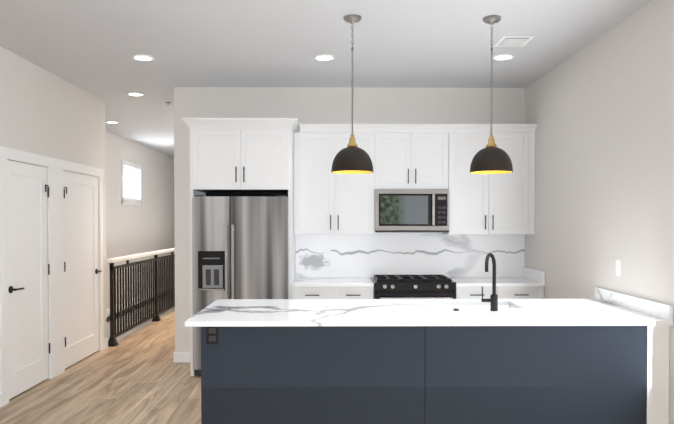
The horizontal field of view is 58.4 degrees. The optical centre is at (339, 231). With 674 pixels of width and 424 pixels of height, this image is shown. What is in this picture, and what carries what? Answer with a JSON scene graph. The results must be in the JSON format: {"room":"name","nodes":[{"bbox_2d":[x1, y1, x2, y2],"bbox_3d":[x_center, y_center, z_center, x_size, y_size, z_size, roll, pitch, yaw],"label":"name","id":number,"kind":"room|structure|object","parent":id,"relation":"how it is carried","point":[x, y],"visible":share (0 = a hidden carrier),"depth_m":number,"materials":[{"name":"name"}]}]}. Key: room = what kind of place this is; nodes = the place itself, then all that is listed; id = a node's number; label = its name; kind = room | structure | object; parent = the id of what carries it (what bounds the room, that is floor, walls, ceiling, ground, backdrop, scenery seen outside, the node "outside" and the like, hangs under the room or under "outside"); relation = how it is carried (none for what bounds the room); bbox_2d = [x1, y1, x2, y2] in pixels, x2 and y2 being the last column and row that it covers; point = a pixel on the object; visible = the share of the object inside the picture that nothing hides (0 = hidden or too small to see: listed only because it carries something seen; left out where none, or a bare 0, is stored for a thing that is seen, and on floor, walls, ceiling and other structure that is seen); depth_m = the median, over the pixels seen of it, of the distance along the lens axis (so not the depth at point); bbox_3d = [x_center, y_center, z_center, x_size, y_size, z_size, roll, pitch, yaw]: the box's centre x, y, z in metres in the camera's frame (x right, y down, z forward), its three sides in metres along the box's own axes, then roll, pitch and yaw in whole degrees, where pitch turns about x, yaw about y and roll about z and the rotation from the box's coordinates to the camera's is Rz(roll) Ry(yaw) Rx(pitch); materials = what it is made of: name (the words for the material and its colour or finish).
{"room":"kitchen","nodes":[
{"label":"kitchen","id":0,"kind":"room"},
{"bbox_2d":[0,290,200,423],"bbox_3d":[-1.289,2.878,5.285,6.850,2.900,19.240,0,1,-1],"label":"floor","id":1,"kind":"structure","parent":0,"point":[139,376],"depth_m":5.42,"materials":[{"name":"brown wood"}]},
{"bbox_2d":[106,248,174,346],"bbox_3d":[-2.833,0.921,11.008,0.127,1.316,7.446,0,1,-1],"label":"stair railing","id":2,"kind":"object","parent":1,"relation":"on","point":[154,265],"visible":0.38,"depth_m":8.45,"materials":[{"name":"black metal"}]},
{"bbox_2d":[192,195,287,375],"bbox_3d":[-0.972,0.527,6.128,0.922,1.774,0.682,0,1,-1],"label":"refrigerator","id":3,"kind":"object","parent":1,"relation":"on","point":[239,247],"visible":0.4,"depth_m":5.84,"materials":[{"name":"grey metal"}]},
{"bbox_2d":[181,118,299,375],"bbox_3d":[-0.971,0.153,6.170,1.118,2.520,0.659,0,1,-1],"label":"surround","id":4,"kind":"object","parent":1,"relation":"on","point":[229,157],"visible":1,"depth_m":5.88,"materials":[{"name":"white wood"}]},
{"bbox_2d":[370,274,455,298],"bbox_3d":[0.732,0.927,6.157,0.797,0.933,0.706,0,1,-1],"label":"range","id":5,"kind":"object","parent":1,"relation":"on","point":[408,286],"visible":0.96,"depth_m":5.87,"materials":[{"name":"black metal"}]},
{"bbox_2d":[292,232,544,298],"bbox_3d":[0.765,0.710,6.199,2.473,1.405,0.662,0,1,-1],"label":"base cabinet","id":6,"kind":"object","parent":1,"relation":"on","point":[338,266],"visible":0.46,"depth_m":6.50,"materials":[{"name":"white stone"}]},
{"bbox_2d":[201,327,669,423],"bbox_3d":[0.587,1.005,4.191,2.880,0.884,0.970,0,1,-1],"label":"base cabinet","id":7,"kind":"object","parent":1,"relation":"on","point":[602,357],"depth_m":3.70,"materials":[{"name":"wood"}]},
{"bbox_2d":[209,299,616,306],"bbox_3d":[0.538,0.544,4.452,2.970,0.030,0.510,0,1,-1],"label":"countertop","id":8,"kind":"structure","parent":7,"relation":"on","point":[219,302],"depth_m":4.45,"materials":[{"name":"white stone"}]},
{"bbox_2d":[429,299,520,306],"bbox_3d":[0.987,0.643,4.389,0.624,0.225,0.394,0,1,-1],"label":"sink","id":9,"kind":"object","parent":8,"relation":"in","point":[436,302],"depth_m":4.57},
{"bbox_2d":[481,253,497,310],"bbox_3d":[1.013,0.339,4.148,0.111,0.388,0.186,0,1,-1],"label":"faucet","id":10,"kind":"object","parent":8,"relation":"on","point":[493,300],"visible":1,"depth_m":4.07,"materials":[{"name":"black metal"}]},
{"bbox_2d":[185,307,672,326],"bbox_3d":[0.545,0.553,3.928,2.970,0.030,0.538,0,1,-1],"label":"countertop","id":11,"kind":"structure","parent":7,"relation":"on","point":[209,316],"depth_m":3.80,"materials":[{"name":"white stone"}]},
{"bbox_2d":[0,0,650,157],"bbox_3d":[-1.289,-1.581,5.208,6.850,0.100,19.240,0,1,-1],"label":"ceiling","id":12,"kind":"structure","parent":0,"point":[92,47],"depth_m":4.88,"materials":[{"name":"paint"}]},
{"bbox_2d":[105,121,118,123],"bbox_3d":[-3.287,-1.583,8.714,0.194,0.014,0.194,0,1,-1],"label":"recessed light","id":13,"kind":"object","parent":12,"relation":"in","point":[113,122],"visible":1,"depth_m":8.71,"materials":[{"name":"white"}]},
{"bbox_2d":[126,92,143,95],"bbox_3d":[-2.303,-1.550,6.796,0.194,0.014,0.194,0,1,-1],"label":"recessed light","id":14,"kind":"object","parent":12,"relation":"in","point":[134,93],"visible":1,"depth_m":6.78,"materials":[{"name":"white"}]},
{"bbox_2d":[131,54,154,60],"bbox_3d":[-1.725,-1.524,5.284,0.194,0.014,0.194,0,1,-1],"label":"recessed light","id":15,"kind":"object","parent":12,"relation":"in","point":[141,57],"visible":0.96,"depth_m":5.28,"materials":[{"name":"white"}]},
{"bbox_2d":[313,54,334,60],"bbox_3d":[-0.139,-1.524,5.283,0.194,0.014,0.194,0,1,-1],"label":"recessed light","id":16,"kind":"object","parent":12,"relation":"in","point":[323,57],"visible":0.96,"depth_m":5.28,"materials":[{"name":"white"}]},
{"bbox_2d":[331,15,372,173],"bbox_3d":[0.089,-0.967,4.265,0.304,1.090,0.304,0,1,-1],"label":"pendant light","id":17,"kind":"object","parent":12,"relation":"hanging from","point":[352,158],"visible":1,"depth_m":4.19,"materials":[{"name":"black metal"}]},
{"bbox_2d":[469,15,512,173],"bbox_3d":[1.076,-0.968,4.278,0.304,1.090,0.304,0,1,-1],"label":"pendant light","id":18,"kind":"object","parent":12,"relation":"hanging from","point":[491,158],"visible":1,"depth_m":4.21,"materials":[{"name":"black metal"}]},
{"bbox_2d":[492,54,514,59],"bbox_3d":[1.426,-1.524,5.263,0.194,0.014,0.194,0,1,-1],"label":"recessed light","id":19,"kind":"object","parent":12,"relation":"in","point":[502,56],"visible":0.98,"depth_m":5.24,"materials":[{"name":"white"}]},
{"bbox_2d":[494,36,534,46],"bbox_3d":[1.386,-1.516,4.807,0.250,0.012,0.270,0,1,-1],"label":"ceiling vent","id":20,"kind":"object","parent":12,"relation":"in","point":[513,41],"visible":1,"depth_m":4.78,"materials":[{"name":"white metal"}]},
{"bbox_2d":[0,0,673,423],"bbox_3d":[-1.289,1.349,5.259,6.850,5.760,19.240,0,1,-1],"label":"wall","id":21,"kind":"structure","parent":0,"point":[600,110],"depth_m":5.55,"materials":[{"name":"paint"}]},
{"bbox_2d":[7,160,49,398],"bbox_3d":[-2.788,0.402,5.420,0.096,2.024,0.745,0,1,-1],"label":"closet door","id":22,"kind":"structure","parent":21,"relation":"in","point":[28,265],"depth_m":5.43,"materials":[{"name":"white wood"}]},
{"bbox_2d":[0,146,103,406],"bbox_3d":[-2.791,0.348,6.028,0.022,2.135,2.220,0,1,-1],"label":"door frame","id":23,"kind":"structure","parent":21,"relation":"attached to","point":[56,167],"depth_m":5.84,"materials":[{"name":"white wood"}]},
{"bbox_2d":[63,171,101,368],"bbox_3d":[-2.802,0.382,6.567,0.096,2.024,0.965,0,1,-1],"label":"closet door","id":24,"kind":"structure","parent":21,"relation":"in","point":[81,269],"depth_m":6.57,"materials":[{"name":"white wood"}]},
{"bbox_2d":[0,287,189,406],"bbox_3d":[-1.289,1.376,5.259,6.610,0.105,19.000,0,1,-1],"label":"baseboard","id":25,"kind":"structure","parent":21,"relation":"attached to","point":[181,356],"depth_m":6.50,"materials":[{"name":"white wood"}]},
{"bbox_2d":[121,160,143,205],"bbox_3d":[-3.772,-0.858,10.826,0.150,0.760,1.120,0,1,-1],"label":"window","id":26,"kind":"structure","parent":21,"relation":"in","point":[131,184],"depth_m":11.02,"materials":[{"name":"white glass"}]},
{"bbox_2d":[294,123,381,234],"bbox_3d":[-0.028,-0.536,6.325,0.885,1.124,0.347,0,1,-1],"label":"upper cabinet","id":27,"kind":"object","parent":21,"relation":"attached to","point":[326,202],"depth_m":6.16,"materials":[{"name":"white wood"}]},
{"bbox_2d":[382,124,449,190],"bbox_3d":[0.732,-0.768,6.330,0.755,0.660,0.347,0,1,-1],"label":"upper cabinet","id":28,"kind":"object","parent":21,"relation":"attached to","point":[409,156],"depth_m":6.17,"materials":[{"name":"white wood"}]},
{"bbox_2d":[375,189,448,231],"bbox_3d":[0.733,-0.216,6.290,0.749,0.437,0.447,0,1,-1],"label":"microwave","id":29,"kind":"object","parent":28,"relation":"attached to","point":[411,210],"visible":0.98,"depth_m":6.11,"materials":[{"name":"silver metal"}]},
{"bbox_2d":[442,124,536,234],"bbox_3d":[1.525,-0.536,6.344,0.950,1.124,0.347,0,1,-1],"label":"upper cabinet","id":30,"kind":"object","parent":21,"relation":"attached to","point":[479,204],"depth_m":6.18,"materials":[{"name":"white wood"}]},
{"bbox_2d":[616,260,620,276],"bbox_3d":[2.023,0.264,4.381,0.008,0.116,0.076,0,1,-1],"label":"light switch","id":31,"kind":"object","parent":21,"relation":"attached to","point":[618,267],"visible":1,"depth_m":4.37,"materials":[{"name":"white plastic"}]},
{"bbox_2d":[595,287,672,318],"bbox_3d":[2.016,0.486,4.201,0.020,0.091,1.046,0,1,-1],"label":"backsplash","id":32,"kind":"structure","parent":21,"relation":"attached to","point":[662,310],"depth_m":4.08,"materials":[{"name":"white stone"}]}
]}

